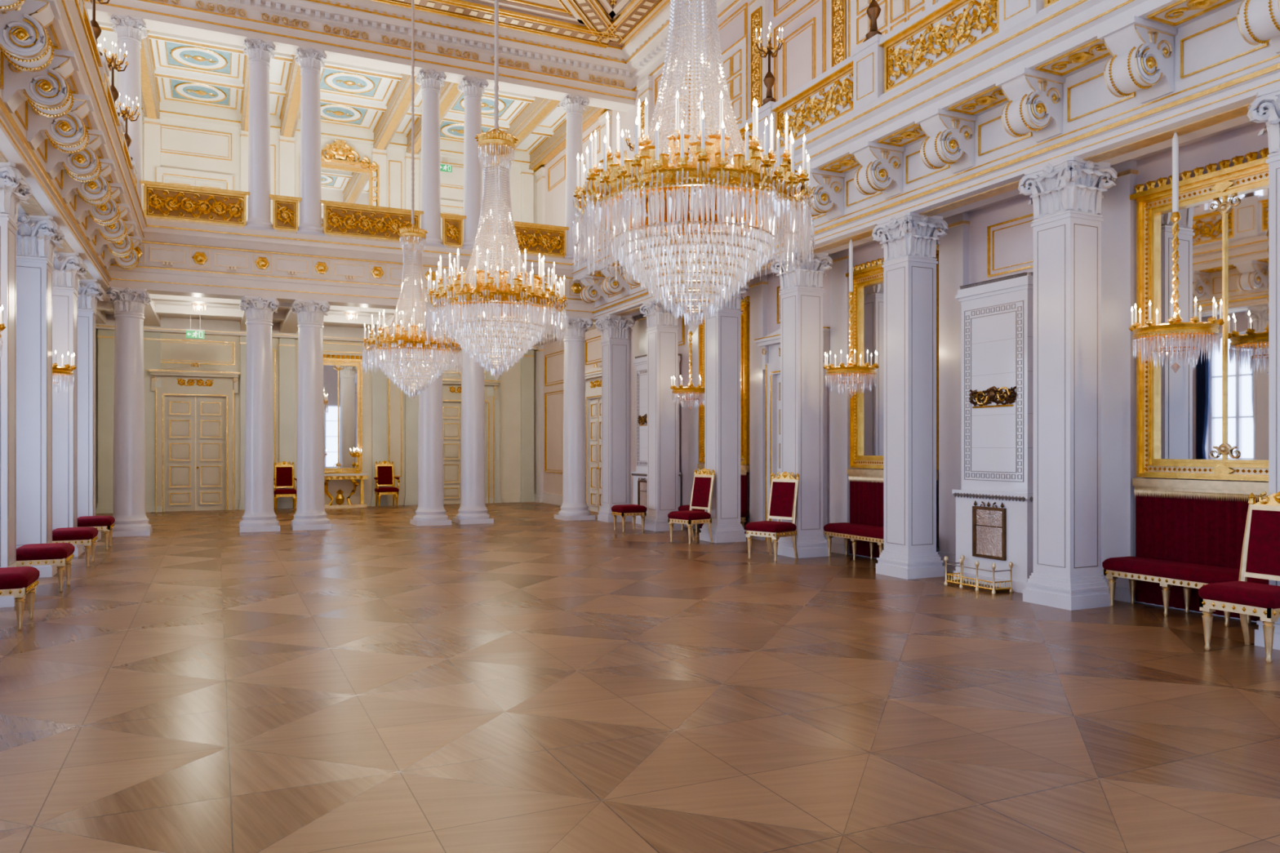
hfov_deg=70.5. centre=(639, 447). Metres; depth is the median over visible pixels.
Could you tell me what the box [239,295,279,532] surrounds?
column
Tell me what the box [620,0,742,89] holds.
trim
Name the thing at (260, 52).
column
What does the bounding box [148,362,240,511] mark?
door
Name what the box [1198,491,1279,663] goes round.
chair
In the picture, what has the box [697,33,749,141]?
door
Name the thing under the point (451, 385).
door
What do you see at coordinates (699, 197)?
crystal chandelier
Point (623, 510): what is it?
stool
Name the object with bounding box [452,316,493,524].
column
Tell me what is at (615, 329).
pillar
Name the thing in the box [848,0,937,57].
door
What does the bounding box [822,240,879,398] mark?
chandelier
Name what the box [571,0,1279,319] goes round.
balcony
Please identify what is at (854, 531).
bench
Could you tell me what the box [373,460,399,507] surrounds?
armchair
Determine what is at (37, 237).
pillar
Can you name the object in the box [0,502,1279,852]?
floor
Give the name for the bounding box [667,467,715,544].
chair
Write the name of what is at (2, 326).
chandelier
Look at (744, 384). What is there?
gilt mirror
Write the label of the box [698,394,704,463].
gilt mirror
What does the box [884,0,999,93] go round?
balustrade panel
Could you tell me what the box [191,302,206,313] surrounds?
ceiling lamp
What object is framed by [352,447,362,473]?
candelabrum
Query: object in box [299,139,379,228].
mirror
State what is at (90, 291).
pillar
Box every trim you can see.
[84,0,636,112]
[95,109,535,513]
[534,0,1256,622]
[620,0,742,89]
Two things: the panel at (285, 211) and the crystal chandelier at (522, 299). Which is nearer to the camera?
the crystal chandelier at (522, 299)
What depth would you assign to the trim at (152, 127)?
23.98 m
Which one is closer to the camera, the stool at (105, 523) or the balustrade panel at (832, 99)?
the balustrade panel at (832, 99)
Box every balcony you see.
[0,0,146,288]
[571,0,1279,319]
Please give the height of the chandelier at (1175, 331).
2.190 m
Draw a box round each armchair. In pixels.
[273,461,296,510]
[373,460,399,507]
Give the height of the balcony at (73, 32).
2.112 m
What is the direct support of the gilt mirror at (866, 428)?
attached to the wall at (1014, 245)
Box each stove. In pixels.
[631,353,681,524]
[951,271,1033,593]
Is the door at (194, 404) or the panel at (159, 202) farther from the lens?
the door at (194, 404)
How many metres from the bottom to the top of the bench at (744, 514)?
0.490 m
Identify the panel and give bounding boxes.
[143,183,245,226]
[272,198,297,231]
[323,203,420,242]
[442,216,462,247]
[484,222,565,257]
[598,226,620,244]
[709,124,752,164]
[775,64,853,151]
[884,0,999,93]
[1044,0,1059,8]
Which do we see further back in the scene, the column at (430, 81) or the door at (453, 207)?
the door at (453, 207)
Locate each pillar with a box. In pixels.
[0,161,31,607]
[15,213,64,577]
[52,250,87,556]
[76,279,105,542]
[595,314,635,522]
[640,297,681,531]
[699,277,749,542]
[770,249,833,558]
[871,211,948,579]
[1017,155,1116,610]
[1247,84,1279,649]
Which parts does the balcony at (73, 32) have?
console bracket, console bracket, console bracket, console bracket, console bracket, console bracket, console bracket, console bracket, console bracket, console bracket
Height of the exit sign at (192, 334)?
0.540 m
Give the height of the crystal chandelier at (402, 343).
8.100 m
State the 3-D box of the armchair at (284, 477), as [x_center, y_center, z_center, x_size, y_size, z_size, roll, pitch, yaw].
[-9.250,0.972,23.608,0.640,1.265,0.642,0,0,-25]
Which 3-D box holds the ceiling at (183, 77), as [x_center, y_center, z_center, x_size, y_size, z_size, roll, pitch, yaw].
[-6.881,-8.593,21.704,11.580,0.715,6.450,0,0,-25]
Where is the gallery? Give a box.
[95,179,635,351]
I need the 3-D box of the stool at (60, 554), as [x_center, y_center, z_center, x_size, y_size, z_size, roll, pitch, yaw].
[-6.742,1.350,10.239,0.535,0.500,0.655,0,0,-25]
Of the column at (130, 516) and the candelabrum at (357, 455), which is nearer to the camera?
the column at (130, 516)
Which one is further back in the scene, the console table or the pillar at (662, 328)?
the console table
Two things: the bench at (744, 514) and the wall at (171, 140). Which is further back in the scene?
the wall at (171, 140)
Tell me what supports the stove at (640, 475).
on the floor
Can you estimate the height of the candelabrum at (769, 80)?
1.214 m
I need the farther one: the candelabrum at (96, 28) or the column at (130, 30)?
the column at (130, 30)
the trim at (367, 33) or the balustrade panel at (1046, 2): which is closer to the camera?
the balustrade panel at (1046, 2)
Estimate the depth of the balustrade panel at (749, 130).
13.84 m
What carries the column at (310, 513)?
on the floor
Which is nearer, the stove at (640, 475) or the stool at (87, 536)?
the stool at (87, 536)
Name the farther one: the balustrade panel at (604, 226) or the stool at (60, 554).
the balustrade panel at (604, 226)
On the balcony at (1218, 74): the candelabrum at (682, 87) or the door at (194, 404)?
the candelabrum at (682, 87)
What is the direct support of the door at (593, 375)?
in the wall at (1014, 245)
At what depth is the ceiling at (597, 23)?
18.34 m
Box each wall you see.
[95,114,537,502]
[543,0,1268,546]
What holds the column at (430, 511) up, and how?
on the floor
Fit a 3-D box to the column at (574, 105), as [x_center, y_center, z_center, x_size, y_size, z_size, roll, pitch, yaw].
[-1.477,-6.014,20.394,0.595,3.747,0.595,0,0,-25]
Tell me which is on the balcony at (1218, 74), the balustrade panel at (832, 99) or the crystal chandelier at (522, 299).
the balustrade panel at (832, 99)
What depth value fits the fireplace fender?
10.21 m
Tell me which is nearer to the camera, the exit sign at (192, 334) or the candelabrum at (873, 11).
the candelabrum at (873, 11)
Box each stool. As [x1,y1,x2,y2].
[0,566,39,630]
[16,542,74,591]
[52,527,97,567]
[77,515,115,549]
[611,504,646,532]
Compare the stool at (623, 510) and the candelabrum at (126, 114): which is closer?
the candelabrum at (126, 114)
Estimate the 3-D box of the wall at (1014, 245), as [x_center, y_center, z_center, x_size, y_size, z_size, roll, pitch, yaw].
[3.442,-3.650,13.532,0.300,10.500,30.000,0,0,-25]
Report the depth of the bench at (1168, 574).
8.63 m
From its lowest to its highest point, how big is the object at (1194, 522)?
1.270 m
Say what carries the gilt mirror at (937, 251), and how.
attached to the pillar at (909, 240)
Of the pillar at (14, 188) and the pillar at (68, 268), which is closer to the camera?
the pillar at (14, 188)
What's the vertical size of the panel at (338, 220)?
0.610 m
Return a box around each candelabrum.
[86,0,109,56]
[97,38,128,116]
[115,92,140,160]
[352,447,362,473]
[624,130,644,168]
[681,87,706,151]
[754,22,784,106]
[862,0,881,42]
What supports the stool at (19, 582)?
on the floor
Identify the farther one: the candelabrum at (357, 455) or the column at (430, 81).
the candelabrum at (357, 455)
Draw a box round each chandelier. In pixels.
[0,305,6,356]
[52,351,76,393]
[361,0,462,400]
[424,0,568,380]
[572,0,815,333]
[670,297,704,410]
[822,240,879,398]
[1128,133,1225,373]
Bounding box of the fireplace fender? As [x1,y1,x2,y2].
[943,555,1013,593]
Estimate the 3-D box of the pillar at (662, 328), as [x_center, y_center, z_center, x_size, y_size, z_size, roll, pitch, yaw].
[0.440,-0.646,17.758,0.759,4.492,0.759,0,0,-25]
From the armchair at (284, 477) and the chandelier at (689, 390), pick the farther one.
the armchair at (284, 477)
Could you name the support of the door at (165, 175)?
in the wall at (171, 140)
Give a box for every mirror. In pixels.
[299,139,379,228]
[323,354,362,473]
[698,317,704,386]
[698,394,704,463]
[740,295,749,464]
[849,257,884,469]
[935,244,938,471]
[1129,147,1270,481]
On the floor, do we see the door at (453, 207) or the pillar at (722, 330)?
the pillar at (722, 330)
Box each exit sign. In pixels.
[185,315,204,338]
[440,152,452,172]
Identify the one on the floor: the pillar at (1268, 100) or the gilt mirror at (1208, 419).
the pillar at (1268, 100)
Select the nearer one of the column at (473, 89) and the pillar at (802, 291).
the pillar at (802, 291)
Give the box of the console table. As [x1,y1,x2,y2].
[324,473,368,508]
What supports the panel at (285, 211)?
attached to the gallery
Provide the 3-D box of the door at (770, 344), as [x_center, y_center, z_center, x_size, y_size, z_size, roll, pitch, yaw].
[2.487,-0.258,14.857,0.285,3.716,1.840,0,0,-25]
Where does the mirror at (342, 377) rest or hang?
attached to the wall at (171, 140)
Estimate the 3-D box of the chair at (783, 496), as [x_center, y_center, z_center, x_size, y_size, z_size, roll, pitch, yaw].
[1.934,0.972,13.123,0.575,1.265,0.642,0,0,45]
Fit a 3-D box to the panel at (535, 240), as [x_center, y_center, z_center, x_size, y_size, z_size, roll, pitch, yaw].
[-2.505,-4.565,19.853,1.840,0.610,0.110,0,0,-25]
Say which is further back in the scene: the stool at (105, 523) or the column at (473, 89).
the column at (473, 89)
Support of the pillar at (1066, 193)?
on the floor
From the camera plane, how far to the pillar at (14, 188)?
9.18 m
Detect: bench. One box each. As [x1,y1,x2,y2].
[678,505,747,533]
[823,522,883,560]
[1102,556,1268,626]
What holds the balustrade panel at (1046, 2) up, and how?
on the balcony at (1218, 74)
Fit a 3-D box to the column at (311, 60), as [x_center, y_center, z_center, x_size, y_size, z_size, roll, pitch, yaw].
[-6.550,-6.014,18.022,0.595,3.747,0.595,0,0,-25]
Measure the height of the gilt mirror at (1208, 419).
3.025 m
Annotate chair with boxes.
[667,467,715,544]
[745,471,799,561]
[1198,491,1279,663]
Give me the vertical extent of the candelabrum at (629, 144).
1.214 m
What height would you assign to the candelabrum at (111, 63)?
1.214 m
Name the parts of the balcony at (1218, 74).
console bracket, console bracket, console bracket, console bracket, console bracket, console bracket, console bracket, console bracket, console bracket, console bracket, console bracket, console bracket, console bracket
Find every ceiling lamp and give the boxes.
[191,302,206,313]
[343,311,358,321]
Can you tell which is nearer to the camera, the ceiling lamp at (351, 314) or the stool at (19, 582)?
the stool at (19, 582)
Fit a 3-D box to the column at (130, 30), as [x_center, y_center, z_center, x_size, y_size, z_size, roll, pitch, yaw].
[-9.404,-6.014,16.688,0.595,3.747,0.595,0,0,-25]
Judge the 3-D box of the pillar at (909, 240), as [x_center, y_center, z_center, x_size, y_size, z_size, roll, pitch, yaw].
[3.400,-0.646,11.426,0.759,4.492,0.759,0,0,-25]
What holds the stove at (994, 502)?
on the floor
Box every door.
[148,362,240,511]
[155,166,234,190]
[440,199,493,244]
[442,373,500,504]
[585,362,601,511]
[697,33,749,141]
[754,326,830,542]
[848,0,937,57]
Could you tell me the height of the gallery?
2.030 m
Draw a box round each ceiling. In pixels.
[89,19,609,172]
[370,0,671,48]
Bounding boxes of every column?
[106,286,152,537]
[110,13,147,219]
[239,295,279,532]
[243,36,275,231]
[289,298,331,530]
[294,46,326,235]
[410,307,451,526]
[415,67,447,247]
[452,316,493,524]
[457,75,488,251]
[554,316,595,520]
[559,93,590,259]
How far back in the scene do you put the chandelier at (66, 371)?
12.42 m

